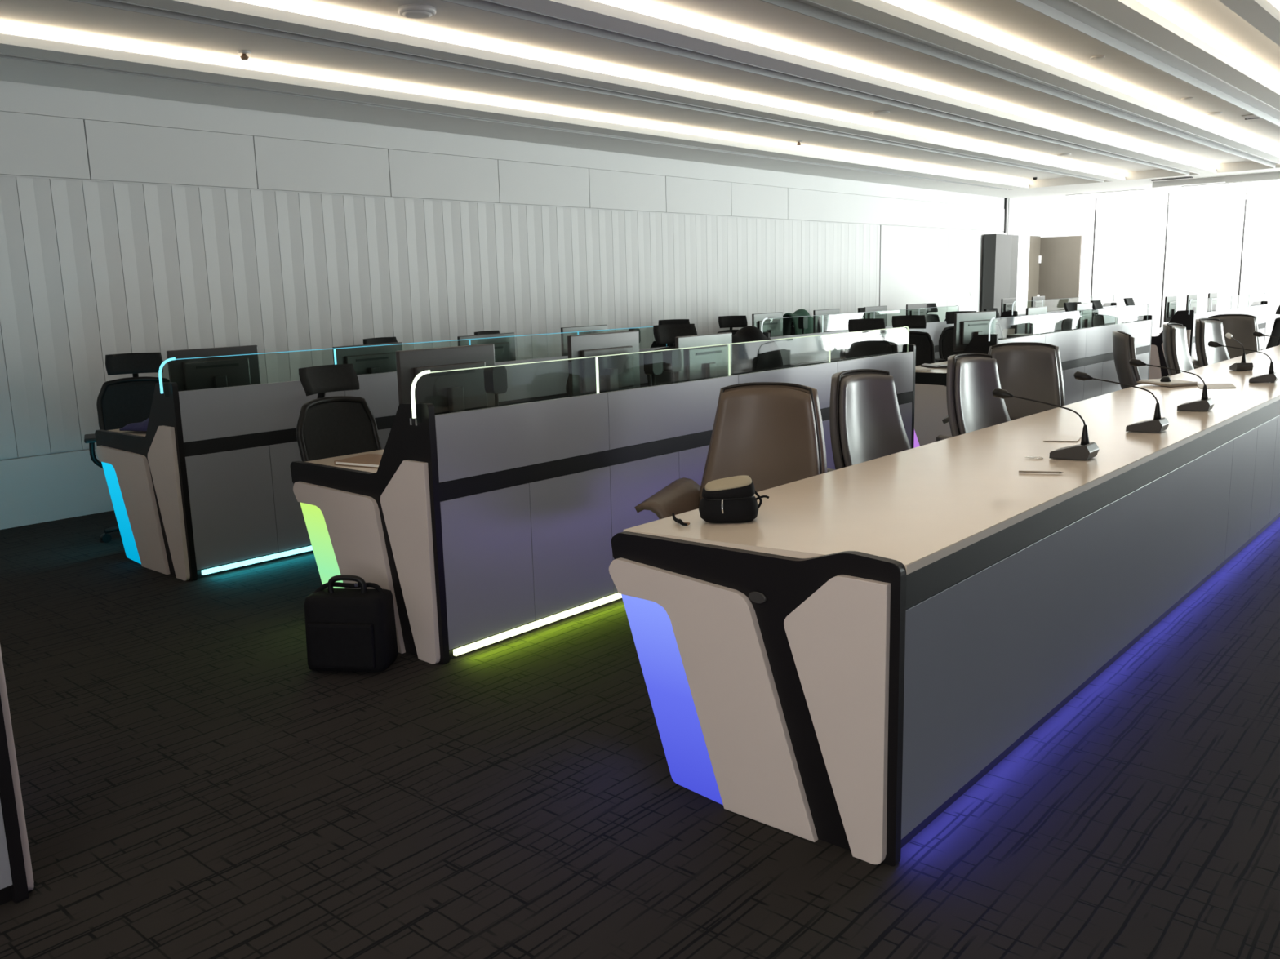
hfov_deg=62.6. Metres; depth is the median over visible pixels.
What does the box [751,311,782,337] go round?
monitor
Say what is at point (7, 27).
light
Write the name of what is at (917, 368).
paper stack
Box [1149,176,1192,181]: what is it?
ceiling vent
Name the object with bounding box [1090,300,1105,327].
chair
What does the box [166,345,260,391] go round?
monitor
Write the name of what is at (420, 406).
light
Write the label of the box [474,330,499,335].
chair
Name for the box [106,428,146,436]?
countertop
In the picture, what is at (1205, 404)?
gooseneck microphone
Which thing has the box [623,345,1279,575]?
countertop
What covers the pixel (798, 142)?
sprinkler head
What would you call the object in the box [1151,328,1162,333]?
countertop
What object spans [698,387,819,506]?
cushion
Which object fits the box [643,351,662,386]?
speaker
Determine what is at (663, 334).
chair
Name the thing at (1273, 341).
chair
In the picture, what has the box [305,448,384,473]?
countertop
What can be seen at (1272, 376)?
gooseneck microphone
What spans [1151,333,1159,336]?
countertop
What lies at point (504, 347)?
monitor
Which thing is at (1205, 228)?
window
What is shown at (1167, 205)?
trim
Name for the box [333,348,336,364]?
light
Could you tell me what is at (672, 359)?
speaker
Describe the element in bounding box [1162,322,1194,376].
leather armchair
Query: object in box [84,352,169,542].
chair
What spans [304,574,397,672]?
briefcase
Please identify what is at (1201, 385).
paper sheet
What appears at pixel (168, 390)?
light
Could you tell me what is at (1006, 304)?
monitor
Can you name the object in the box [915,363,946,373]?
countertop
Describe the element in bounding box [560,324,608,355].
monitor
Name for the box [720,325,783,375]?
jacket
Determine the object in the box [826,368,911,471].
leather armchair
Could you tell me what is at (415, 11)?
ceiling speaker
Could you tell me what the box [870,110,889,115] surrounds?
recessed light
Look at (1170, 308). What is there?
monitor
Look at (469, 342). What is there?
light
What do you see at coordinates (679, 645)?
light
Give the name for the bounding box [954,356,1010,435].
cushion
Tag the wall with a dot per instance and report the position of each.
(129, 224)
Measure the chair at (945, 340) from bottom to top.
1.162 m
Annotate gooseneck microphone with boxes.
[991,387,1098,460]
[1073,371,1168,432]
[1128,358,1214,411]
[1207,341,1278,382]
[1225,333,1253,370]
[1252,331,1279,337]
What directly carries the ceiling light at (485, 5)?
attached to the ceiling
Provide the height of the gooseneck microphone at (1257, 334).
0.263 m
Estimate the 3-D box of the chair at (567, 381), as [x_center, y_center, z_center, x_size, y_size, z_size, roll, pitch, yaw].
[-0.152,-0.350,7.084,0.680,1.162,0.716,-9,13,-36]
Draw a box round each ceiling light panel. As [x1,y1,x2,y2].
[1065,188,1158,196]
[1182,178,1279,188]
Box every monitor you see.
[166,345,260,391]
[332,342,402,375]
[395,343,495,414]
[457,332,515,362]
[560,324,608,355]
[567,330,639,396]
[675,332,732,382]
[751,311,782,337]
[813,308,839,333]
[863,305,886,326]
[906,302,926,319]
[953,311,995,351]
[1000,297,1016,315]
[1025,306,1047,333]
[1031,296,1044,307]
[1074,302,1092,329]
[1159,295,1176,333]
[1186,293,1197,313]
[1206,292,1217,311]
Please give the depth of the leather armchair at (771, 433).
4.78 m
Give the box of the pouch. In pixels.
[698,475,768,523]
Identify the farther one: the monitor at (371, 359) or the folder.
the monitor at (371, 359)
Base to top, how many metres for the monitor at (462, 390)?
0.505 m
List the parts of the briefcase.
handle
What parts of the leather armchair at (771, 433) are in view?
armrest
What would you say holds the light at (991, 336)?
attached to the desk at (1090, 351)
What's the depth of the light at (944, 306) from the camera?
10.97 m
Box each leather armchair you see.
[634,382,827,519]
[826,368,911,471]
[936,352,1010,441]
[942,342,1065,423]
[1112,330,1141,389]
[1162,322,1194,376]
[1190,314,1260,365]
[1193,317,1230,368]
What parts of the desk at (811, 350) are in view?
plate, panel, panel, panel, panel, panel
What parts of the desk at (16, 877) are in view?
panel, plate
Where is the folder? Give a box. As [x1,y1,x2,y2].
[333,453,382,467]
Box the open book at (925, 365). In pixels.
[920,363,946,368]
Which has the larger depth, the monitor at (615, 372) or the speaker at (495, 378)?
the monitor at (615, 372)
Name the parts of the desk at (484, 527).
plate, panel, panel, panel, panel, panel, panel, panel, panel, panel, plate, panel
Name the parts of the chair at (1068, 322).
frame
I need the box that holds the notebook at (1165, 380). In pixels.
[1136,376,1199,386]
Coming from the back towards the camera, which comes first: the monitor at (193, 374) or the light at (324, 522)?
the monitor at (193, 374)
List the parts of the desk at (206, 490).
plate, panel, panel, panel, panel, panel, panel, panel, plate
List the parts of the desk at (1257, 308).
plate, panel, panel, panel, panel, plate, panel, panel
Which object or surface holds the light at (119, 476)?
attached to the desk at (206, 490)
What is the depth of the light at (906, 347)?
7.22 m
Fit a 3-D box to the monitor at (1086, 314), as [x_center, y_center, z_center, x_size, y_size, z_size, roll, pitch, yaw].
[4.577,-1.585,10.881,0.180,0.468,0.550,6,13,37]
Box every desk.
[0,645,34,905]
[94,326,669,581]
[290,326,915,664]
[760,305,959,368]
[913,303,1152,448]
[996,294,1116,339]
[1148,292,1267,379]
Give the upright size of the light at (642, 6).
0.090 m
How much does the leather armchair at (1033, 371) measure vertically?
1.061 m
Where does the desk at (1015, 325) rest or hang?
on the floor
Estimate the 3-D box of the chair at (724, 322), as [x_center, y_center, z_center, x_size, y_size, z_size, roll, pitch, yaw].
[1.136,-1.250,11.848,0.680,1.162,0.716,-4,11,-14]
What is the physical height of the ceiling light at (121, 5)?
0.062 m
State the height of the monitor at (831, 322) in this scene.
0.468 m
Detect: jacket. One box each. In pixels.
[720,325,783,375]
[782,309,813,336]
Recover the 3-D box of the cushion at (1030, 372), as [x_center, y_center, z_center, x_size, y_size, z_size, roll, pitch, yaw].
[2.627,-0.649,7.267,0.565,0.536,0.231,4,12,27]
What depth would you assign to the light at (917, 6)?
7.66 m
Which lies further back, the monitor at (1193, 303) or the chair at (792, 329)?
the monitor at (1193, 303)
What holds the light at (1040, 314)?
attached to the desk at (1090, 351)
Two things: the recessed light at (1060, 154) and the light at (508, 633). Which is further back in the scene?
the recessed light at (1060, 154)
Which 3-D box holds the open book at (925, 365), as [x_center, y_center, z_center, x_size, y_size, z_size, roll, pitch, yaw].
[2.617,-1.000,9.249,0.280,0.025,0.200,3,11,24]
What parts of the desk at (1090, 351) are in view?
plate, panel, panel, panel, panel, panel, panel, panel, panel, plate, panel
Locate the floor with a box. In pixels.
[0,510,1279,958]
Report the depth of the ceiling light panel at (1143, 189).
18.42 m
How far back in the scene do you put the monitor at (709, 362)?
6.02 m
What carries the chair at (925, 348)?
on the floor
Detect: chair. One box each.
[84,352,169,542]
[296,364,382,462]
[363,337,397,344]
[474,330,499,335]
[565,375,569,397]
[647,324,697,386]
[657,319,689,346]
[717,315,747,334]
[790,320,795,335]
[840,318,891,360]
[857,307,863,317]
[888,315,934,365]
[925,302,939,322]
[934,311,976,362]
[983,307,1003,339]
[1061,302,1081,331]
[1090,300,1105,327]
[1121,297,1136,323]
[1260,305,1279,350]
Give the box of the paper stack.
[915,366,933,371]
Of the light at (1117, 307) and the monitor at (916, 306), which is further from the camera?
the monitor at (916, 306)
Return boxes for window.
[1039,185,1279,349]
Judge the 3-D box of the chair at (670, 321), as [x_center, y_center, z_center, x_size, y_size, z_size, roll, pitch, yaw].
[0.420,-1.083,11.033,0.680,1.162,0.716,-3,10,-9]
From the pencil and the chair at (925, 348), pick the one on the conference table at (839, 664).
the pencil
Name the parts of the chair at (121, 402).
armrest, frame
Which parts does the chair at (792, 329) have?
frame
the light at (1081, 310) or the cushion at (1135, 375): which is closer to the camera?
the cushion at (1135, 375)
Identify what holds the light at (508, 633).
attached to the desk at (484, 527)
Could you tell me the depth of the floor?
3.10 m
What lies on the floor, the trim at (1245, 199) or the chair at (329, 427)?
the chair at (329, 427)
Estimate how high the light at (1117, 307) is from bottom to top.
0.190 m
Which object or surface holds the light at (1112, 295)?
attached to the desk at (1015, 325)
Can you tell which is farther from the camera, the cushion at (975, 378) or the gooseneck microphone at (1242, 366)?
the gooseneck microphone at (1242, 366)
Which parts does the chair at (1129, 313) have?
frame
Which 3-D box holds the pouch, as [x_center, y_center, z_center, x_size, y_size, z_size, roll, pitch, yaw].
[0.292,0.060,3.272,0.220,0.133,0.140,-1,10,3]
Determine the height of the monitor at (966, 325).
0.468 m
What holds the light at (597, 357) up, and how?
attached to the desk at (484, 527)
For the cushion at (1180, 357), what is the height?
0.536 m
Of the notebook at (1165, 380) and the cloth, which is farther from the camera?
the notebook at (1165, 380)
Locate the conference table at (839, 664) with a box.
[608,345,1279,866]
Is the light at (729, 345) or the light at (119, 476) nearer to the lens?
the light at (729, 345)
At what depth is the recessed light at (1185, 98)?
9.48 m
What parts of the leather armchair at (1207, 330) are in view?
armrest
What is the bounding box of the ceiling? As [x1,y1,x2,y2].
[0,0,1279,202]
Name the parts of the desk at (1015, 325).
plate, panel, panel, panel, plate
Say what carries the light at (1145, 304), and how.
attached to the desk at (1090, 351)
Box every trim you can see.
[1004,197,1007,233]
[1090,208,1096,300]
[1160,204,1168,328]
[1236,199,1246,307]
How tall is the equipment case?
0.260 m
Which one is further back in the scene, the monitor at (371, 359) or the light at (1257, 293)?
the light at (1257, 293)
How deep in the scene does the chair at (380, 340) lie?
8.48 m
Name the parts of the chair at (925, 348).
frame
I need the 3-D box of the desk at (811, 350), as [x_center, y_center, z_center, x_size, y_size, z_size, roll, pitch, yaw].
[2.139,-1.246,11.575,1.049,1.202,4.224,7,14,40]
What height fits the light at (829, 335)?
0.004 m
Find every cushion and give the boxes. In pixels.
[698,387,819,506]
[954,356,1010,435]
[989,346,1061,420]
[1130,336,1141,384]
[1171,324,1194,373]
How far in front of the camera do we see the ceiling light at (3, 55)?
8.24 m
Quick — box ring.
[1025,456,1043,458]
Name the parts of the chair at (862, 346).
frame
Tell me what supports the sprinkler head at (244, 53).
attached to the ceiling
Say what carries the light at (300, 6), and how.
attached to the ceiling
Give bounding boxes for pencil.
[1018,471,1063,473]
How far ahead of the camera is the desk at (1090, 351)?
9.58 m
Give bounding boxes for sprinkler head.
[237,50,250,59]
[795,140,802,145]
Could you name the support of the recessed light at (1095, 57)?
in the ceiling
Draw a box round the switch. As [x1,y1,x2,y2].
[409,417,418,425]
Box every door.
[981,234,1018,322]
[1015,235,1030,314]
[1026,235,1081,311]
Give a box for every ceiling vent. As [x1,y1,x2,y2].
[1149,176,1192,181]
[1241,114,1260,119]
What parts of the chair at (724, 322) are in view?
frame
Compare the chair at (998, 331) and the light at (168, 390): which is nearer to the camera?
the light at (168, 390)
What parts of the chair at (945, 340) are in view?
armrest, frame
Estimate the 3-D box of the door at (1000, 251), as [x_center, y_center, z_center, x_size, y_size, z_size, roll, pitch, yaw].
[6.503,-3.263,19.054,0.270,2.270,1.132,7,14,40]
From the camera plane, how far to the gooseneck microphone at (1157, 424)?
4.76 m
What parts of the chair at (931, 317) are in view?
frame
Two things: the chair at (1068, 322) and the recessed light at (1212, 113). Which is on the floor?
the chair at (1068, 322)
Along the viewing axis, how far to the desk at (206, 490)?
5.89 m
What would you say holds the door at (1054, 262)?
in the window
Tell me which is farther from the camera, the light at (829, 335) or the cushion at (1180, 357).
the cushion at (1180, 357)
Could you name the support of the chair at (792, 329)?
on the floor
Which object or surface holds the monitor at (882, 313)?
on the desk at (811, 350)
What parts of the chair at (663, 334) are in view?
frame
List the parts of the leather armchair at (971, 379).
armrest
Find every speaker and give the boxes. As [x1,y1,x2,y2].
[397,3,435,18]
[484,365,507,406]
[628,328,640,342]
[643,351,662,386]
[662,348,681,383]
[798,316,808,333]
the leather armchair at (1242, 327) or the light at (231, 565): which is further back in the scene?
the leather armchair at (1242, 327)
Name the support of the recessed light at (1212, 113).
in the ceiling
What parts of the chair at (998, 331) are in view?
frame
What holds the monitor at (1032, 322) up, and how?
on the desk at (1090, 351)
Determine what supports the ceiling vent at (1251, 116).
in the ceiling
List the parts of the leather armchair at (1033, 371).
armrest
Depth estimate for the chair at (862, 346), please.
9.90 m
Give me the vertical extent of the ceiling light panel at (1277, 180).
0.014 m
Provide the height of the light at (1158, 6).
0.090 m
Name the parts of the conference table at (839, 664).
plate, panel, panel, panel, panel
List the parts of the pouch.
zip pull, lid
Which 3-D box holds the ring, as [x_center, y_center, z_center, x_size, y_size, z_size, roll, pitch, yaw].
[1.566,-0.087,4.185,0.070,0.004,0.040,7,14,40]
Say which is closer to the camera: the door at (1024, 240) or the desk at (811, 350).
the desk at (811, 350)
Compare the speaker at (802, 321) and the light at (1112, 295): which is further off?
the light at (1112, 295)
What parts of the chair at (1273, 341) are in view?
frame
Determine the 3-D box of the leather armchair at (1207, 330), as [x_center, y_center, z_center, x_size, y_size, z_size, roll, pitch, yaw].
[5.840,-1.054,10.383,0.863,1.061,0.703,-10,13,-38]
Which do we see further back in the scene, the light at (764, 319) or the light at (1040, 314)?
the light at (764, 319)
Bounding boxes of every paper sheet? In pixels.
[1043,435,1081,441]
[1196,383,1235,388]
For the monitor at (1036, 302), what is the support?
on the desk at (1015, 325)
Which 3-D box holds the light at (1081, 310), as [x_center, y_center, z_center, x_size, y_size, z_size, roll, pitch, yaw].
[4.102,-1.474,9.785,0.008,0.190,0.009,7,14,40]
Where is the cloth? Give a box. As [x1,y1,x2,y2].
[119,417,149,431]
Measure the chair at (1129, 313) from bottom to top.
1.162 m
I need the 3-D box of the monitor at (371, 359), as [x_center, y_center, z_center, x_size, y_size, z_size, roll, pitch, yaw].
[-1.758,-0.669,6.873,0.180,0.424,0.550,6,13,36]
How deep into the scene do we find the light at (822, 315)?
10.39 m
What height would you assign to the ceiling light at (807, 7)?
0.062 m
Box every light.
[0,20,1028,182]
[0,53,1010,190]
[69,0,1111,182]
[101,462,141,564]
[158,357,175,393]
[175,326,653,359]
[201,546,312,575]
[233,0,1125,173]
[299,502,344,588]
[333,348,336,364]
[410,369,430,418]
[430,327,902,373]
[441,0,1198,175]
[453,592,622,656]
[592,0,1216,165]
[595,356,599,393]
[621,594,723,804]
[728,344,730,375]
[760,0,1279,168]
[760,317,768,332]
[768,306,950,319]
[822,315,823,332]
[828,334,831,362]
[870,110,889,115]
[881,0,1279,152]
[903,326,909,351]
[988,317,995,341]
[995,303,1146,319]
[1013,0,1279,126]
[1016,294,1112,302]
[1039,314,1040,334]
[1056,153,1071,155]
[1080,310,1082,328]
[1090,55,1105,59]
[1115,306,1118,324]
[1136,0,1279,87]
[1181,97,1193,100]
[1196,293,1260,299]
[1206,111,1222,115]
[1267,0,1279,10]
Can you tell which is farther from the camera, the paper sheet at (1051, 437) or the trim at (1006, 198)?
the trim at (1006, 198)
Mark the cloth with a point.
(141, 426)
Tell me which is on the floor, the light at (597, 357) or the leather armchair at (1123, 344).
the leather armchair at (1123, 344)
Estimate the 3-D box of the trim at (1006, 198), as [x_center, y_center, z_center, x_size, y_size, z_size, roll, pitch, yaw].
[6.657,-4.816,19.216,0.050,0.620,0.060,7,14,40]
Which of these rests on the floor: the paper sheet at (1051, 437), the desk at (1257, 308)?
the desk at (1257, 308)
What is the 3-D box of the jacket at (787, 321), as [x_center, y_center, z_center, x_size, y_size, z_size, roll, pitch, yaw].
[1.934,-1.877,13.113,0.405,0.480,0.667,6,13,35]
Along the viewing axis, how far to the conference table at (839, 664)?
3.13 m
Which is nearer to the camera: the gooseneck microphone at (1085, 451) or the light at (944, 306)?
the gooseneck microphone at (1085, 451)
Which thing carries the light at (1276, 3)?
attached to the ceiling
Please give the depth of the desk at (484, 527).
4.62 m
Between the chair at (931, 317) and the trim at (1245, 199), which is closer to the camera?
the chair at (931, 317)
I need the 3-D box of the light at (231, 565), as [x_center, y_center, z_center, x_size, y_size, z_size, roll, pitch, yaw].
[-1.056,0.200,7.251,0.018,0.024,4.070,7,14,40]
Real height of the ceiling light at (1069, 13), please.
0.062 m
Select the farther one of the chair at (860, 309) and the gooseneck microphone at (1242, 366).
the chair at (860, 309)
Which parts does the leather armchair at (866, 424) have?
armrest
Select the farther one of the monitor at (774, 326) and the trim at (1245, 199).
the trim at (1245, 199)
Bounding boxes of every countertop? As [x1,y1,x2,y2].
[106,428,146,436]
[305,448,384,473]
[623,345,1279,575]
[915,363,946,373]
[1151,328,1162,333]
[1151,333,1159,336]
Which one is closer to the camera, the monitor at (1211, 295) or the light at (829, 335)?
the light at (829, 335)
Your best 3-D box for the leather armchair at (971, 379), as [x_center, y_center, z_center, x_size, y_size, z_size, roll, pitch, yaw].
[2.172,-0.203,6.222,0.863,1.061,0.703,-10,14,-40]
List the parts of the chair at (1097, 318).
frame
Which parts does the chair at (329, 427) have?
frame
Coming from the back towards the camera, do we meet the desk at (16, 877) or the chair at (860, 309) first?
the chair at (860, 309)
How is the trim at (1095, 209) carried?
attached to the window
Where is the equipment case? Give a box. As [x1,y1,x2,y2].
[1006,333,1040,338]
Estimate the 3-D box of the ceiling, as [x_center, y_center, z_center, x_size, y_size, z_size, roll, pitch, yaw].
[4.382,-2.997,7.190,12.858,0.420,25.300,7,14,40]
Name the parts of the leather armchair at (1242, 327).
armrest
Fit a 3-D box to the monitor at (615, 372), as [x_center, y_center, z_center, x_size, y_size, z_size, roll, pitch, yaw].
[-0.175,-0.495,5.426,0.180,0.518,0.550,6,13,37]
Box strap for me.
[671,512,689,525]
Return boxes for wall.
[0,80,1041,529]
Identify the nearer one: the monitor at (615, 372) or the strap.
the strap

